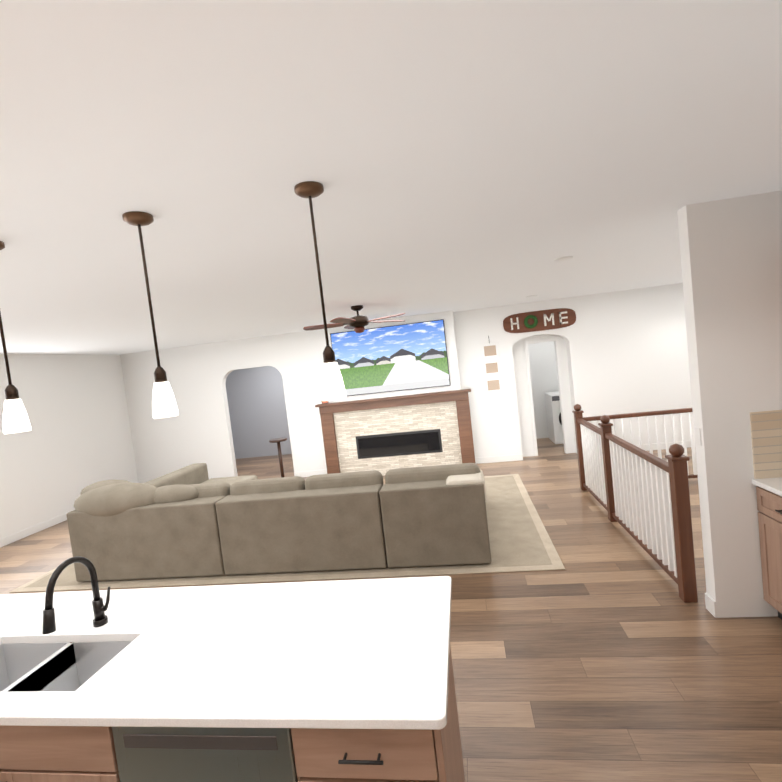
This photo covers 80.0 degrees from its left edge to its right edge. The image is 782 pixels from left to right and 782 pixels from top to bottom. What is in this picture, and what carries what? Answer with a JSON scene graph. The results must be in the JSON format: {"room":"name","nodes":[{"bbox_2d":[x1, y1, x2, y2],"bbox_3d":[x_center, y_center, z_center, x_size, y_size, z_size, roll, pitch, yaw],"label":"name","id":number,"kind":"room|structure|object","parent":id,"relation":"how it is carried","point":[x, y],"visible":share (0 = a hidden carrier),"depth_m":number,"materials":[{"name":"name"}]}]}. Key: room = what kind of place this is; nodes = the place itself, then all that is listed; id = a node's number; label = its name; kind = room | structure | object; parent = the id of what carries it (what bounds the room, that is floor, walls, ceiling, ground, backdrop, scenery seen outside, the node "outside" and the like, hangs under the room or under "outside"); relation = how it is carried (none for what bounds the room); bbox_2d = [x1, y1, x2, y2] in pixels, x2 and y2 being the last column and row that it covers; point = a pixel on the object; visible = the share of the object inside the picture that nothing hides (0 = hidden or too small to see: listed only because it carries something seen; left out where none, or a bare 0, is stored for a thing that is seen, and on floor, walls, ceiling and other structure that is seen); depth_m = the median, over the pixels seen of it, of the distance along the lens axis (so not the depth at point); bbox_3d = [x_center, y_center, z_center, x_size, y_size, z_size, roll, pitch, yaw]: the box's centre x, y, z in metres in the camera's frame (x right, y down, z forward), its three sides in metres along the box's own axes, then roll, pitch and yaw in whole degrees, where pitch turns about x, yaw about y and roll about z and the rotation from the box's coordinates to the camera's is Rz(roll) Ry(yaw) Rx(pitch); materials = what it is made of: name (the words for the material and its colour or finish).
{"room":"kitchen and living room","nodes":[
{"label":"kitchen and living room","id":0,"kind":"room"},
{"bbox_2d":[0,354,137,538],"bbox_3d":[-5.855,0.944,4.953,0.120,2.700,8.880,-6,3,9],"label":"wall","id":1,"kind":"structure","parent":0,"point":[65,450],"depth_m":7.61,"materials":[{"name":"white paint"}]},
{"bbox_2d":[0,511,70,546],"bbox_3d":[-5.644,2.222,5.014,0.014,0.110,8.640,-6,3,9],"label":"baseboard","id":2,"kind":"structure","parent":1,"relation":"attached to","point":[12,538],"depth_m":6.95,"materials":[{"name":"white wood"}]},
{"bbox_2d":[226,366,291,457],"bbox_3d":[-2.569,0.209,11.486,4.720,2.700,0.120,-6,3,9],"label":"wall","id":3,"kind":"structure","parent":0,"point":[257,408],"depth_m":11.56,"materials":[{"name":"grey paint"}]},
{"bbox_2d":[320,311,460,402],"bbox_3d":[0.060,0.094,8.238,2.330,2.700,0.300,-6,3,9],"label":"wall","id":4,"kind":"structure","parent":0,"point":[447,316],"depth_m":7.95,"materials":[{"name":"white paint"}]},
{"bbox_2d":[330,319,449,395],"bbox_3d":[-0.025,-0.549,8.023,1.980,1.120,0.045,-6,3,9],"label":"wall-mounted tv","id":5,"kind":"object","parent":4,"relation":"attached to","point":[410,356],"visible":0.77,"depth_m":7.99,"materials":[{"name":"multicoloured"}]},
{"bbox_2d":[0,438,781,781],"bbox_3d":[0.171,1.643,5.546,11.800,0.100,11.800,-6,3,9],"label":"floor","id":6,"kind":"structure","parent":0,"point":[608,654],"depth_m":2.80,"materials":[{"name":"brown wood"}]},
{"bbox_2d":[0,665,464,781],"bbox_3d":[-1.149,1.502,1.838,2.806,0.885,0.643,-6,3,9],"label":"kitchen island","id":7,"kind":"object","parent":6,"relation":"on","point":[28,752],"depth_m":1.43,"materials":[{"name":"brown wood"}]},
{"bbox_2d":[0,576,451,731],"bbox_3d":[-1.180,1.035,1.927,2.840,0.032,0.860,-6,3,9],"label":"island countertop","id":8,"kind":"structure","parent":7,"relation":"on","point":[366,653],"depth_m":1.67,"materials":[{"name":"white stone"}]},
{"bbox_2d":[0,640,123,683],"bbox_3d":[-1.376,1.177,1.820,0.684,0.217,0.344,-6,3,9],"label":"sink","id":9,"kind":"object","parent":8,"relation":"in","point":[66,662],"depth_m":1.97,"materials":[{"name":"silver metal"}]},
{"bbox_2d":[36,556,115,635],"bbox_3d":[-1.294,0.860,1.919,0.091,0.341,0.291,-6,3,9],"label":"faucet","id":10,"kind":"object","parent":8,"relation":"on","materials":[{"name":"black metal"}]},
{"bbox_2d":[269,437,286,476],"bbox_3d":[-1.973,1.264,8.351,0.320,0.820,0.320,-6,3,9],"label":"side table","id":11,"kind":"object","parent":6,"relation":"on","point":[278,440],"visible":0.62,"depth_m":8.32,"materials":[{"name":"brown wood"}]},
{"bbox_2d":[9,474,564,592],"bbox_3d":[-0.994,1.690,6.032,5.550,0.011,3.290,-6,3,9],"label":"living room rug","id":12,"kind":"object","parent":6,"relation":"on","point":[520,540],"visible":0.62,"depth_m":4.63,"materials":[{"name":"beige carpet"}]},
{"bbox_2d":[66,463,490,581],"bbox_3d":[-1.087,1.215,5.611,4.315,0.997,2.340,-6,3,9],"label":"sofa","id":13,"kind":"object","parent":12,"relation":"on","point":[191,520],"visible":1,"depth_m":4.52,"materials":[{"name":"beige fabric"}]},
{"bbox_2d":[315,389,475,475],"bbox_3d":[0.080,0.709,8.022,2.690,1.500,0.200,-6,3,9],"label":"fireplace","id":14,"kind":"object","parent":6,"relation":"on","point":[383,435],"visible":0.83,"depth_m":8.05,"materials":[{"name":"stone"}]},
{"bbox_2d":[545,391,563,443],"bbox_3d":[3.528,0.507,9.355,0.660,0.978,0.695,-6,3,9],"label":"washer","id":15,"kind":"object","parent":6,"relation":"on","point":[553,412],"visible":0.35,"depth_m":9.09,"materials":[{"name":"white metal"}]},
{"bbox_2d":[572,404,697,602],"bbox_3d":[3.890,0.663,4.440,3.406,1.135,2.926,-6,3,9],"label":"stair railing","id":16,"kind":"object","parent":6,"relation":"on","point":[641,495],"visible":0.92,"depth_m":4.17,"materials":[{"name":"brown wood"}]},
{"bbox_2d":[636,441,690,450],"bbox_3d":[4.663,0.907,7.756,2.920,0.110,0.014,-6,3,9],"label":"baseboard","id":17,"kind":"structure","parent":6,"relation":"on","point":[646,446],"depth_m":7.77,"materials":[{"name":"white wood"}]},
{"bbox_2d":[752,477,781,619],"bbox_3d":[2.583,1.034,2.380,0.643,0.920,1.201,-6,3,9],"label":"cabinet","id":18,"kind":"object","parent":6,"relation":"on","point":[769,497],"depth_m":2.91,"materials":[{"name":"brown wood"}]},
{"bbox_2d":[0,0,781,354],"bbox_3d":[-0.142,-1.135,5.391,11.800,0.100,11.800,-6,3,9],"label":"ceiling","id":19,"kind":"structure","parent":0,"point":[462,154],"depth_m":1.76,"materials":[{"name":"white paint"}]},
{"bbox_2d":[0,241,30,433],"bbox_3d":[-1.865,-0.252,2.240,0.124,0.916,0.124,-6,3,9],"label":"pendant light","id":20,"kind":"object","parent":19,"relation":"hanging from","point":[15,418],"visible":1,"depth_m":2.23,"materials":[{"name":"white glass"}]},
{"bbox_2d":[122,211,178,418],"bbox_3d":[-1.088,-0.333,2.123,0.124,0.916,0.124,-6,3,9],"label":"pendant light","id":21,"kind":"object","parent":19,"relation":"hanging from","point":[164,404],"visible":1,"depth_m":2.11,"materials":[{"name":"white glass"}]},
{"bbox_2d":[294,181,345,400],"bbox_3d":[-0.300,-0.416,2.015,0.124,0.916,0.124,-6,3,9],"label":"pendant light","id":22,"kind":"object","parent":19,"relation":"hanging from","point":[332,386],"visible":1,"depth_m":2.00,"materials":[{"name":"white glass"}]},
{"bbox_2d":[303,305,404,332],"bbox_3d":[-0.457,-0.905,5.937,1.355,0.344,1.366,-6,3,9],"label":"ceiling fan","id":23,"kind":"object","parent":19,"relation":"hanging from","point":[357,323],"visible":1,"depth_m":5.89,"materials":[{"name":"brown wood"}]},
{"bbox_2d":[553,256,572,260],"bbox_3d":[1.577,-1.212,4.268,0.170,0.006,0.170,-6,3,9],"label":"recessed light","id":24,"kind":"object","parent":19,"relation":"in","point":[563,258],"visible":0.94,"depth_m":4.25,"materials":[{"name":"white plastic"}]},
{"bbox_2d":[120,283,694,482],"bbox_3d":[0.444,0.035,8.521,11.590,2.700,0.380,-6,3,9],"label":"wall","id":25,"kind":"structure","parent":0,"point":[624,352],"depth_m":8.18,"materials":[{"name":"white paint"}]},
{"bbox_2d":[294,470,326,476],"bbox_3d":[-1.369,1.535,8.700,0.915,0.110,0.014,-6,3,9],"label":"baseboard","id":26,"kind":"structure","parent":25,"relation":"attached to","point":[316,472],"depth_m":8.72,"materials":[{"name":"white wood"}]},
{"bbox_2d":[481,336,502,392],"bbox_3d":[1.743,-0.465,8.084,0.300,0.990,0.020,-6,3,9],"label":"frame","id":27,"kind":"object","parent":25,"relation":"attached to","point":[491,367],"visible":1,"depth_m":8.08,"materials":[{"name":"white wood"}]},
{"bbox_2d":[475,454,522,463],"bbox_3d":[1.835,1.202,8.199,0.945,0.110,0.014,-6,3,9],"label":"baseboard","id":28,"kind":"structure","parent":25,"relation":"attached to","point":[517,457],"depth_m":8.18,"materials":[{"name":"white wood"}]},
{"bbox_2d":[503,308,575,332],"bbox_3d":[2.513,-1.191,7.898,1.200,0.340,0.058,-6,3,9],"label":"home sign","id":29,"kind":"object","parent":25,"relation":"attached to","point":[540,320],"visible":0.98,"depth_m":7.90,"materials":[{"name":"brown wood"}]},
{"bbox_2d":[524,337,569,455],"bbox_3d":[2.754,0.113,8.245,0.600,2.060,0.016,-6,3,9],"label":"door frame","id":30,"kind":"structure","parent":25,"relation":"attached to","point":[556,339],"depth_m":8.23,"materials":[{"name":"white wood"}]},
{"bbox_2d":[528,341,558,438],"bbox_3d":[2.926,-0.280,9.152,2.100,2.700,1.640,-6,3,9],"label":"wall","id":31,"kind":"structure","parent":0,"point":[543,367],"depth_m":9.82,"materials":[{"name":"white paint"}]},
{"bbox_2d":[677,191,781,617],"bbox_3d":[3.703,-0.014,2.812,3.420,2.700,0.120,-6,3,9],"label":"wall","id":32,"kind":"structure","parent":0,"point":[731,255],"depth_m":2.97,"materials":[{"name":"white paint"}]},
{"bbox_2d":[694,427,701,445],"bbox_3d":[2.034,0.300,3.088,0.006,0.120,0.070,-6,3,9],"label":"switch plate","id":33,"kind":"object","parent":32,"relation":"attached to","point":[697,436],"depth_m":3.08,"materials":[{"name":"white plastic"}]},
{"bbox_2d":[705,592,715,610],"bbox_3d":[3.771,1.275,2.961,3.274,0.110,0.017,-6,3,9],"label":"baseboard","id":34,"kind":"structure","parent":32,"relation":"attached to","point":[710,603],"depth_m":3.14,"materials":[{"name":"white wood"}]},
{"bbox_2d":[750,410,781,478],"bbox_3d":[2.610,0.319,2.932,0.608,0.429,0.012,-6,3,9],"label":"tile backsplash","id":35,"kind":"structure","parent":32,"relation":"attached to","point":[766,432],"depth_m":2.96,"materials":[{"name":"beige tile"}]}
]}

